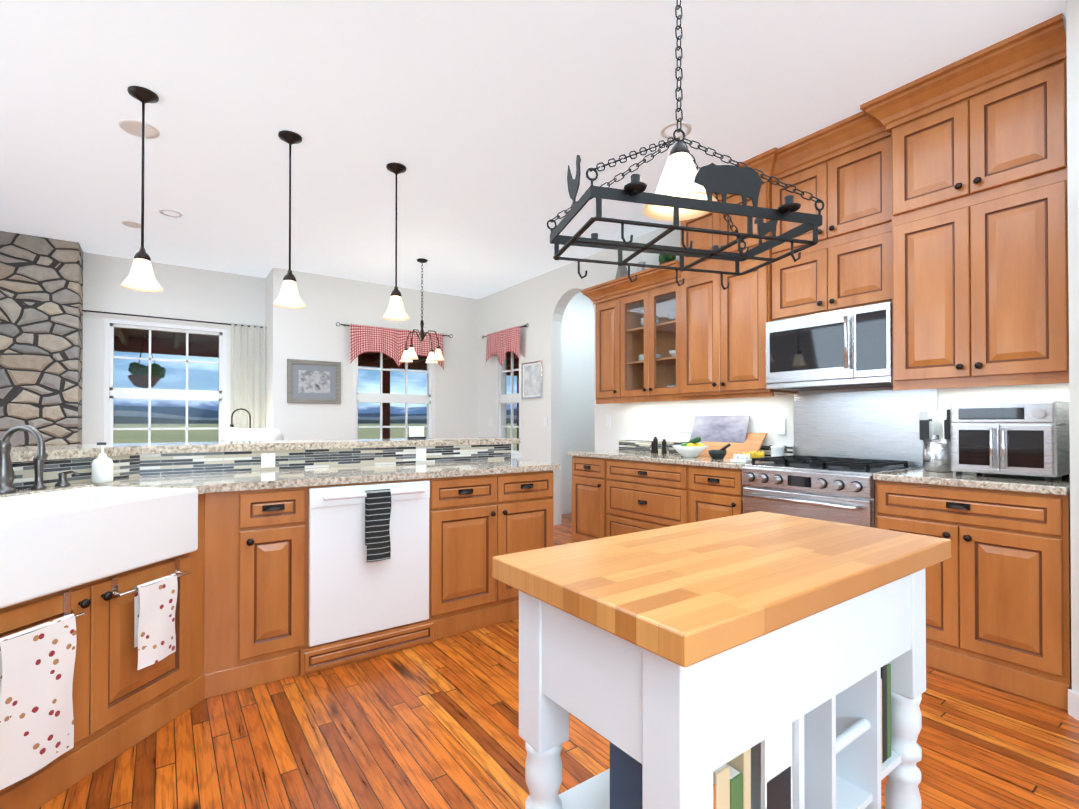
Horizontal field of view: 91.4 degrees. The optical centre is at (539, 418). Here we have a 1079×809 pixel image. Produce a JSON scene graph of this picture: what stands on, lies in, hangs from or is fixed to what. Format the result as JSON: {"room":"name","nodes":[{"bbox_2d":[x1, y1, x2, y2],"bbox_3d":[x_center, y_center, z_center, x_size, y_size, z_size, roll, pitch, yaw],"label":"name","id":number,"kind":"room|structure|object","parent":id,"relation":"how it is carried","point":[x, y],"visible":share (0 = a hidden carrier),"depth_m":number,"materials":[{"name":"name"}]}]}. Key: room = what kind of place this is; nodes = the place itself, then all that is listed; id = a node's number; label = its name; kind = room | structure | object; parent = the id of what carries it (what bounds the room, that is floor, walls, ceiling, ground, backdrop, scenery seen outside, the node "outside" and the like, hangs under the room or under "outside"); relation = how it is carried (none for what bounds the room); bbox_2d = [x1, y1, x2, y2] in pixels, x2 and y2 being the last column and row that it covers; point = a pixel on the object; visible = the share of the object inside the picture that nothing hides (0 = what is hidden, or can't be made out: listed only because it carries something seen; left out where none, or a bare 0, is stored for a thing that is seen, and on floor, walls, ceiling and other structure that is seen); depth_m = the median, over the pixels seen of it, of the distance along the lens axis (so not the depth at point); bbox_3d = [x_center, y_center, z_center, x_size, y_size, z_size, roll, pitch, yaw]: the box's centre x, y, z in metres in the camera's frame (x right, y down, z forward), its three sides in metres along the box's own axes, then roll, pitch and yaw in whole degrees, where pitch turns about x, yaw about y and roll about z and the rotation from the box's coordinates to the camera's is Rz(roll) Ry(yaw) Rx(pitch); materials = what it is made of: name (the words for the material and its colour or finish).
{"room":"kitchen","nodes":[
{"label":"kitchen","id":0,"kind":"room"},
{"bbox_2d":[0,231,82,446],"bbox_3d":[-5.810,-0.252,4.391,3.000,2.940,0.350,0,-1,-36],"label":"stone wall","id":1,"kind":"structure","parent":0,"point":[41,321],"depth_m":4.97,"materials":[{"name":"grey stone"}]},
{"bbox_2d":[82,252,265,443],"bbox_3d":[-5.272,-0.247,5.083,4.680,2.940,0.150,0,-1,-36],"label":"wall","id":2,"kind":"structure","parent":0,"point":[190,293],"depth_m":5.76,"materials":[{"name":"white paint"}]},
{"bbox_2d":[104,318,226,443],"bbox_3d":[-4.133,-0.257,5.871,1.170,1.584,0.175,0,-1,-36],"label":"living room window","id":3,"kind":"structure","parent":2,"relation":"in","point":[111,393],"depth_m":5.79,"materials":[{"name":"white wood"}]},
{"bbox_2d":[82,310,266,427],"bbox_3d":[-3.981,0.045,5.837,1.831,2.330,0.122,0,-1,-36],"label":"curtain","id":4,"kind":"object","parent":2,"relation":"hanging from","point":[248,367],"visible":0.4,"depth_m":6.20,"materials":[{"name":"white fabric"}]},
{"bbox_2d":[265,267,287,439],"bbox_3d":[-3.148,-0.237,6.265,0.150,2.940,0.700,0,-1,-36],"label":"wall","id":5,"kind":"structure","parent":0,"point":[276,321],"depth_m":6.00,"materials":[{"name":"white paint"}]},
{"bbox_2d":[287,270,477,439],"bbox_3d":[-1.857,-0.232,6.850,2.630,2.940,0.150,0,-1,-36],"label":"wall","id":6,"kind":"structure","parent":0,"point":[315,333],"depth_m":6.52,"materials":[{"name":"white paint"}]},
{"bbox_2d":[287,359,340,403],"bbox_3d":[-2.640,-0.433,6.183,0.590,0.500,0.023,0,-1,-36],"label":"framed picture","id":7,"kind":"object","parent":6,"relation":"attached to","point":[311,381],"visible":1,"depth_m":6.17},
{"bbox_2d":[352,352,434,438],"bbox_3d":[-1.877,-0.250,6.808,1.150,1.524,0.175,0,-1,-36],"label":"dining room window","id":8,"kind":"structure","parent":6,"relation":"in","point":[406,398],"depth_m":6.80,"materials":[{"name":"white wood"}]},
{"bbox_2d":[336,322,452,369],"bbox_3d":[-1.808,-0.901,6.725,1.531,0.494,0.120,0,-1,-36],"label":"valance","id":9,"kind":"object","parent":6,"relation":"attached to","point":[390,342],"visible":0.9,"depth_m":6.63,"materials":[{"name":"red fabric"}]},
{"bbox_2d":[0,0,1065,298],"bbox_3d":[-1.555,-1.800,2.160,7.610,0.120,9.250,0,-1,-36],"label":"ceiling","id":10,"kind":"structure","parent":0,"point":[486,122],"depth_m":2.94,"materials":[{"name":"white paint"}]},
{"bbox_2d":[122,221,140,227],"bbox_3d":[-3.598,-1.716,4.663,0.159,0.008,0.159,0,-1,30],"label":"recessed light","id":11,"kind":"object","parent":10,"relation":"in","point":[127,223],"depth_m":4.66,"materials":[{"name":"white"}]},
{"bbox_2d":[118,119,159,138],"bbox_3d":[-2.389,-1.727,3.143,0.199,0.010,0.199,0,-1,-42],"label":"recessed light","id":12,"kind":"object","parent":10,"relation":"in","point":[132,127],"depth_m":3.14,"materials":[{"name":"white"}]},
{"bbox_2d":[121,86,162,291],"bbox_3d":[-2.114,-1.214,2.807,0.183,1.039,0.183,0,-1,-36],"label":"pendant light","id":13,"kind":"object","parent":10,"relation":"hanging from","point":[141,277],"visible":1,"depth_m":2.79,"materials":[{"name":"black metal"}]},
{"bbox_2d":[159,209,182,217],"bbox_3d":[-3.087,-1.725,4.414,0.162,0.018,0.162,0,0,9],"label":"recessed light","id":14,"kind":"object","parent":10,"relation":"in","point":[161,211],"depth_m":4.41,"materials":[{"name":"white"}]},
{"bbox_2d":[273,130,305,308],"bbox_3d":[-1.528,-1.211,3.226,0.183,1.039,0.183,0,-1,-36],"label":"pendant light","id":15,"kind":"object","parent":10,"relation":"hanging from","point":[289,297],"visible":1,"depth_m":3.21,"materials":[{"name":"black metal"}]},
{"bbox_2d":[382,162,409,320],"bbox_3d":[-0.983,-1.208,3.616,0.183,1.039,0.183,0,-1,-36],"label":"pendant light","id":16,"kind":"object","parent":10,"relation":"hanging from","point":[395,311],"visible":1,"depth_m":3.60,"materials":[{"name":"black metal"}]},
{"bbox_2d":[399,258,444,363],"bbox_3d":[-1.265,-1.165,5.677,0.421,1.091,0.421,0,-1,-26],"label":"dining chandelier","id":17,"kind":"object","parent":10,"relation":"hanging from","point":[409,355],"visible":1,"depth_m":5.66,"materials":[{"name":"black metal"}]},
{"bbox_2d":[660,122,691,138],"bbox_3d":[0.819,-1.735,3.163,0.182,0.018,0.182,0,0,9],"label":"recessed light","id":18,"kind":"object","parent":10,"relation":"in","point":[662,132],"depth_m":3.14,"materials":[{"name":"white"}]},
{"bbox_2d":[547,0,823,289],"bbox_3d":[0.483,-1.128,1.824,0.838,1.227,0.530,0,0,-16],"label":"pot rack","id":19,"kind":"object","parent":10,"relation":"hanging from","point":[681,193],"visible":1,"depth_m":1.73,"materials":[{"name":"black metal"}]},
{"bbox_2d":[38,513,1078,808],"bbox_3d":[-0.970,1.263,2.554,9.050,0.120,9.250,0,-1,-36],"label":"floor","id":20,"kind":"structure","parent":0,"point":[432,724],"depth_m":1.93,"materials":[{"name":"brown wood"}]},
{"bbox_2d":[229,408,250,428],"bbox_3d":[-3.325,0.556,5.947,0.339,1.348,0.236,0,-1,-36],"label":"floor lamp","id":21,"kind":"object","parent":20,"relation":"on","point":[232,424],"visible":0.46,"depth_m":5.90,"materials":[{"name":"black metal"}]},
{"bbox_2d":[222,428,283,440],"bbox_3d":[-2.644,0.656,4.777,0.720,1.130,0.820,0,0,-21],"label":"armchair","id":22,"kind":"object","parent":20,"relation":"on","point":[253,434],"visible":0.17,"depth_m":4.98,"materials":[{"name":"white fabric"}]},
{"bbox_2d":[0,453,559,808],"bbox_3d":[-0.972,0.685,2.166,3.223,1.030,0.706,0,-1,-36],"label":"base cabinet","id":23,"kind":"object","parent":20,"relation":"on","point":[150,589],"depth_m":2.31,"materials":[{"name":"brown wood"}]},
{"bbox_2d":[0,424,78,493],"bbox_3d":[-1.995,0.150,2.010,0.349,0.256,0.317,0,-1,-36],"label":"faucet set","id":24,"kind":"object","parent":23,"relation":"on","point":[7,473],"visible":1,"depth_m":1.97,"materials":[{"name":"grey metal"}]},
{"bbox_2d":[92,442,112,482],"bbox_3d":[-1.937,0.193,2.336,0.074,0.175,0.073,0,-1,-36],"label":"soap dispenser","id":25,"kind":"object","parent":23,"relation":"on","point":[102,467],"visible":1,"depth_m":2.31,"materials":[{"name":"white ceramic"}]},
{"bbox_2d":[10,437,519,472],"bbox_3d":[-1.325,0.153,2.605,3.420,0.040,1.668,0,-1,-36],"label":"countertop","id":26,"kind":"structure","parent":23,"relation":"on","point":[123,455],"depth_m":2.89,"materials":[{"name":"grey stone"}]},
{"bbox_2d":[407,427,425,438],"bbox_3d":[-0.884,0.100,3.793,0.120,0.085,0.050,0,-1,-36],"label":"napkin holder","id":27,"kind":"object","parent":26,"relation":"on","point":[416,432],"visible":0.96,"depth_m":3.79,"materials":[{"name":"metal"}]},
{"bbox_2d":[571,457,602,542],"bbox_3d":[0.667,0.779,4.780,0.616,0.885,0.460,0,-1,-36],"label":"base cabinet","id":28,"kind":"object","parent":20,"relation":"on","point":[587,472],"depth_m":4.60,"materials":[{"name":"brown wood"}]},
{"bbox_2d":[603,461,682,537],"bbox_3d":[1.048,0.774,4.248,0.616,0.885,0.850,0,-1,-36],"label":"base cabinet","id":29,"kind":"object","parent":20,"relation":"on","point":[638,496],"depth_m":4.09,"materials":[{"name":"brown wood"}]},
{"bbox_2d":[567,449,767,468],"bbox_3d":[1.027,0.315,4.268,0.631,0.035,1.778,0,-1,-36],"label":"countertop","id":30,"kind":"structure","parent":29,"relation":"on","point":[621,454],"depth_m":4.03,"materials":[{"name":"grey stone"}]},
{"bbox_2d":[651,436,657,452],"bbox_3d":[0.999,0.226,4.580,0.049,0.145,0.120,0,0,-3],"label":"grinder","id":31,"kind":"object","parent":30,"relation":"on","point":[654,448],"depth_m":4.53,"materials":[{"name":"black wood"}]},
{"bbox_2d":[661,439,666,453],"bbox_3d":[1.066,0.235,4.505,0.046,0.125,0.046,0,-1,39],"label":"grinder","id":32,"kind":"object","parent":30,"relation":"on","point":[664,451],"depth_m":4.49,"materials":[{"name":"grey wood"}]},
{"bbox_2d":[672,437,707,457],"bbox_3d":[1.153,0.215,4.039,0.270,0.158,0.270,0,-1,-36],"label":"fruit bowl","id":33,"kind":"object","parent":30,"relation":"on","point":[690,449],"visible":1,"depth_m":3.96,"materials":[{"name":"white ceramic"}]},
{"bbox_2d":[708,443,730,458],"bbox_3d":[1.296,0.233,3.805,0.128,0.118,0.156,0,-1,-36],"label":"mortar","id":34,"kind":"object","parent":30,"relation":"on","point":[718,454],"visible":1,"depth_m":3.77,"materials":[{"name":"black stone"}]},
{"bbox_2d":[690,415,767,457],"bbox_3d":[1.419,0.135,4.082,0.183,0.319,0.640,0,-1,-36],"label":"cutting boards","id":35,"kind":"object","parent":30,"relation":"on","point":[715,432],"visible":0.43,"depth_m":4.08,"materials":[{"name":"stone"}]},
{"bbox_2d":[730,454,751,462],"bbox_3d":[1.349,0.262,3.515,0.090,0.056,0.120,0,-1,-36],"label":"egg tray","id":36,"kind":"object","parent":30,"relation":"on","point":[742,458],"visible":0.98,"depth_m":3.49,"materials":[{"name":"white"}]},
{"bbox_2d":[743,450,764,458],"bbox_3d":[1.492,0.255,3.652,0.121,0.070,0.114,0,-1,-36],"label":"bananas","id":37,"kind":"object","parent":30,"relation":"on","point":[755,454],"visible":0.77,"depth_m":3.62,"materials":[{"name":"yellow food"}]},
{"bbox_2d":[770,443,784,456],"bbox_3d":[1.670,0.230,3.695,0.091,0.123,0.092,0,-1,-36],"label":"canister","id":38,"kind":"object","parent":30,"relation":"on","point":[777,449],"visible":0.69,"depth_m":3.66,"materials":[{"name":"white ceramic"}]},
{"bbox_2d":[683,465,745,523],"bbox_3d":[1.423,0.770,3.723,0.616,0.885,0.440,0,-1,-36],"label":"base cabinet","id":39,"kind":"object","parent":20,"relation":"on","point":[708,494],"depth_m":3.57,"materials":[{"name":"brown wood"}]},
{"bbox_2d":[492,511,950,808],"bbox_3d":[0.435,0.737,1.154,0.960,0.910,0.490,0,-1,-36],"label":"kitchen island","id":40,"kind":"object","parent":20,"relation":"on","point":[760,660],"visible":1,"depth_m":0.96,"materials":[{"name":"white paint"}]},
{"bbox_2d":[742,455,913,527],"bbox_3d":[1.738,0.729,3.211,0.688,0.958,0.748,0,-1,-36],"label":"range","id":41,"kind":"object","parent":20,"relation":"on","point":[836,489],"visible":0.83,"depth_m":3.02,"materials":[{"name":"silver metal"}]},
{"bbox_2d":[875,481,1071,710],"bbox_3d":[2.204,0.761,2.631,0.616,0.885,0.725,0,-1,-36],"label":"base cabinet","id":42,"kind":"object","parent":20,"relation":"on","point":[998,610],"depth_m":2.34,"materials":[{"name":"brown wood"}]},
{"bbox_2d":[873,469,1069,496],"bbox_3d":[2.199,0.301,2.630,0.631,0.035,0.723,0,-1,-36],"label":"countertop","id":43,"kind":"structure","parent":42,"relation":"on","point":[1060,486],"depth_m":2.46,"materials":[{"name":"grey stone"}]},
{"bbox_2d":[919,409,951,471],"bbox_3d":[2.175,0.117,2.869,0.130,0.336,0.168,0,-1,-36],"label":"utensil crock","id":44,"kind":"object","parent":43,"relation":"on","point":[937,455],"visible":0.88,"depth_m":2.86,"materials":[{"name":"silver metal"}]},
{"bbox_2d":[950,400,1069,480],"bbox_3d":[2.311,0.101,2.587,0.427,0.363,0.390,0,-1,-36],"label":"toaster oven","id":45,"kind":"object","parent":43,"relation":"on","point":[1026,438],"visible":0.96,"depth_m":2.45,"materials":[{"name":"grey metal"}]},
{"bbox_2d":[561,292,594,514],"bbox_3d":[0.439,-0.231,6.999,1.260,2.940,0.120,0,-1,-36],"label":"wall","id":46,"kind":"structure","parent":0,"point":[578,379],"depth_m":6.93,"materials":[{"name":"white paint"}]},
{"bbox_2d":[478,221,1069,524],"bbox_3d":[1.639,-0.255,4.095,0.150,2.940,8.400,0,-1,-36],"label":"wall","id":47,"kind":"structure","parent":0,"point":[538,304],"depth_m":5.65,"materials":[{"name":"white paint"}]},
{"bbox_2d":[482,323,527,367],"bbox_3d":[-0.456,-0.910,6.795,0.120,0.474,1.131,0,-1,-36],"label":"curtain valance","id":48,"kind":"object","parent":47,"relation":"attached to","point":[500,343],"visible":1,"depth_m":6.76,"materials":[{"name":"red fabric"}]},
{"bbox_2d":[496,338,521,459],"bbox_3d":[-0.367,-0.249,6.859,0.175,1.524,0.670,0,-1,-36],"label":"window","id":49,"kind":"structure","parent":47,"relation":"in","point":[503,398],"depth_m":6.99,"materials":[{"name":"white wood"}]},
{"bbox_2d":[522,360,542,398],"bbox_3d":[-0.092,-0.466,6.363,0.023,0.440,0.420,0,-1,-36],"label":"picture","id":50,"kind":"object","parent":47,"relation":"attached to","point":[532,379],"visible":0.98,"depth_m":6.35,"materials":[{"name":"white paper"}]},
{"bbox_2d":[544,417,547,425],"bbox_3d":[0.073,0.032,6.144,0.007,0.110,0.070,0,-1,-36],"label":"switch plate","id":51,"kind":"object","parent":47,"relation":"attached to","point":[545,418],"depth_m":6.13,"materials":[{"name":"white plastic"}]},
{"bbox_2d":[606,416,610,426],"bbox_3d":[0.689,0.026,5.282,0.007,0.110,0.070,0,-1,-36],"label":"switch plate","id":52,"kind":"object","parent":47,"relation":"attached to","point":[608,421],"depth_m":5.27,"materials":[{"name":"white plastic"}]},
{"bbox_2d":[592,293,650,403],"bbox_3d":[0.759,-0.623,4.895,0.346,0.910,0.358,0,-1,-36],"label":"upper cabinet","id":53,"kind":"object","parent":47,"relation":"attached to","point":[623,323],"depth_m":4.71,"materials":[{"name":"brown wood"}]},
{"bbox_2d":[615,254,675,278],"bbox_3d":[0.938,-1.322,4.664,0.154,0.204,0.672,0,-1,-36],"label":"figurine","id":54,"kind":"object","parent":53,"relation":"on","point":[622,271],"visible":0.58,"depth_m":4.67,"materials":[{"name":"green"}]},
{"bbox_2d":[650,407,655,418],"bbox_3d":[1.033,-0.054,4.797,0.008,0.110,0.070,0,-1,-36],"label":"electrical outlet plate","id":55,"kind":"object","parent":47,"relation":"attached to","point":[652,409],"depth_m":4.79,"materials":[{"name":"white plastic"}]},
{"bbox_2d":[675,177,797,399],"bbox_3d":[1.452,-0.876,3.902,0.376,1.400,0.735,0,-1,-36],"label":"upper cabinet","id":56,"kind":"object","parent":47,"relation":"attached to","point":[720,334],"depth_m":3.77,"materials":[{"name":"brown wood"}]},
{"bbox_2d":[776,418,785,433],"bbox_3d":[1.743,0.055,3.804,0.008,0.115,0.070,0,-1,-36],"label":"electrical outlet plate","id":57,"kind":"object","parent":47,"relation":"attached to","point":[780,422],"depth_m":3.80,"materials":[{"name":"white plastic"}]},
{"bbox_2d":[771,133,886,320],"bbox_3d":[1.894,-1.111,3.312,0.346,0.940,0.740,0,-1,-36],"label":"upper cabinet","id":58,"kind":"object","parent":47,"relation":"attached to","point":[846,268],"depth_m":3.16,"materials":[{"name":"brown wood"}]},
{"bbox_2d":[766,302,892,390],"bbox_3d":[1.847,-0.414,3.274,0.455,0.444,0.732,0,-1,-36],"label":"over-the-range microwave","id":59,"kind":"object","parent":58,"relation":"attached to","point":[850,348],"visible":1,"depth_m":3.13,"materials":[{"name":"silver metal"}]},
{"bbox_2d":[794,389,937,466],"bbox_3d":[2.046,0.056,3.380,0.008,0.463,0.847,0,-1,-36],"label":"backsplash","id":60,"kind":"structure","parent":47,"relation":"attached to","point":[881,424],"depth_m":3.35,"materials":[{"name":"silver metal"}]},
{"bbox_2d":[887,53,1068,388],"bbox_3d":[2.283,-0.886,2.707,0.416,1.400,0.695,0,-1,-36],"label":"upper cabinet","id":61,"kind":"object","parent":47,"relation":"attached to","point":[943,197],"depth_m":2.54,"materials":[{"name":"brown wood"}]},
{"bbox_2d":[1066,0,1078,693],"bbox_3d":[2.109,-0.275,1.527,0.100,2.940,1.250,0,0,9],"label":"wall","id":62,"kind":"structure","parent":0,"point":[1072,28],"depth_m":2.13,"materials":[{"name":"white paint"}]},
{"bbox_2d":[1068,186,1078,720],"bbox_3d":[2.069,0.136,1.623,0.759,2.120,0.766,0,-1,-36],"label":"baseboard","id":63,"kind":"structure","parent":62,"relation":"attached to","point":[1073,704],"depth_m":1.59,"materials":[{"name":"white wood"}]},
{"label":"outside","id":64,"kind":"structure","parent":0,"visible":0},
{"bbox_2d":[113,424,516,450],"bbox_3d":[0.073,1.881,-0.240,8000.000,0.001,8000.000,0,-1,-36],"label":"ground","id":65,"kind":"structure","parent":64,"point":[157,436],"depth_m":94.16,"materials":[{"name":"green plant"}]},
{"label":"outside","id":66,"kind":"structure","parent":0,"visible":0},
{"bbox_2d":[113,410,516,423],"bbox_3d":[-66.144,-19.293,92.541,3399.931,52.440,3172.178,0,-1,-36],"label":"mountains","id":67,"kind":"structure","parent":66,"point":[122,417],"depth_m":1382.59,"materials":[{"name":"blue"}]},
{"bbox_2d":[114,399,516,417],"bbox_3d":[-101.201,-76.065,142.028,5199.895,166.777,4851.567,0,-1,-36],"label":"mountains","id":68,"kind":"structure","parent":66,"point":[196,408],"depth_m":2131.33,"materials":[{"name":"blue"}]},
{"bbox_2d":[114,327,518,450],"bbox_3d":[-3.655,0.017,6.791,11.100,2.680,4.250,0,-1,-36],"label":"porch","id":69,"kind":"object","parent":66,"point":[173,343],"depth_m":8.07,"materials":[{"name":"brown wood"}]},
{"bbox_2d":[127,335,165,387],"bbox_3d":[-5.014,-0.724,6.735,0.396,0.681,0.362,0,-1,-36],"label":"hanging basket","id":70,"kind":"object","parent":69,"relation":"hanging from","point":[141,372],"depth_m":6.65,"materials":[{"name":"green"}]}
]}

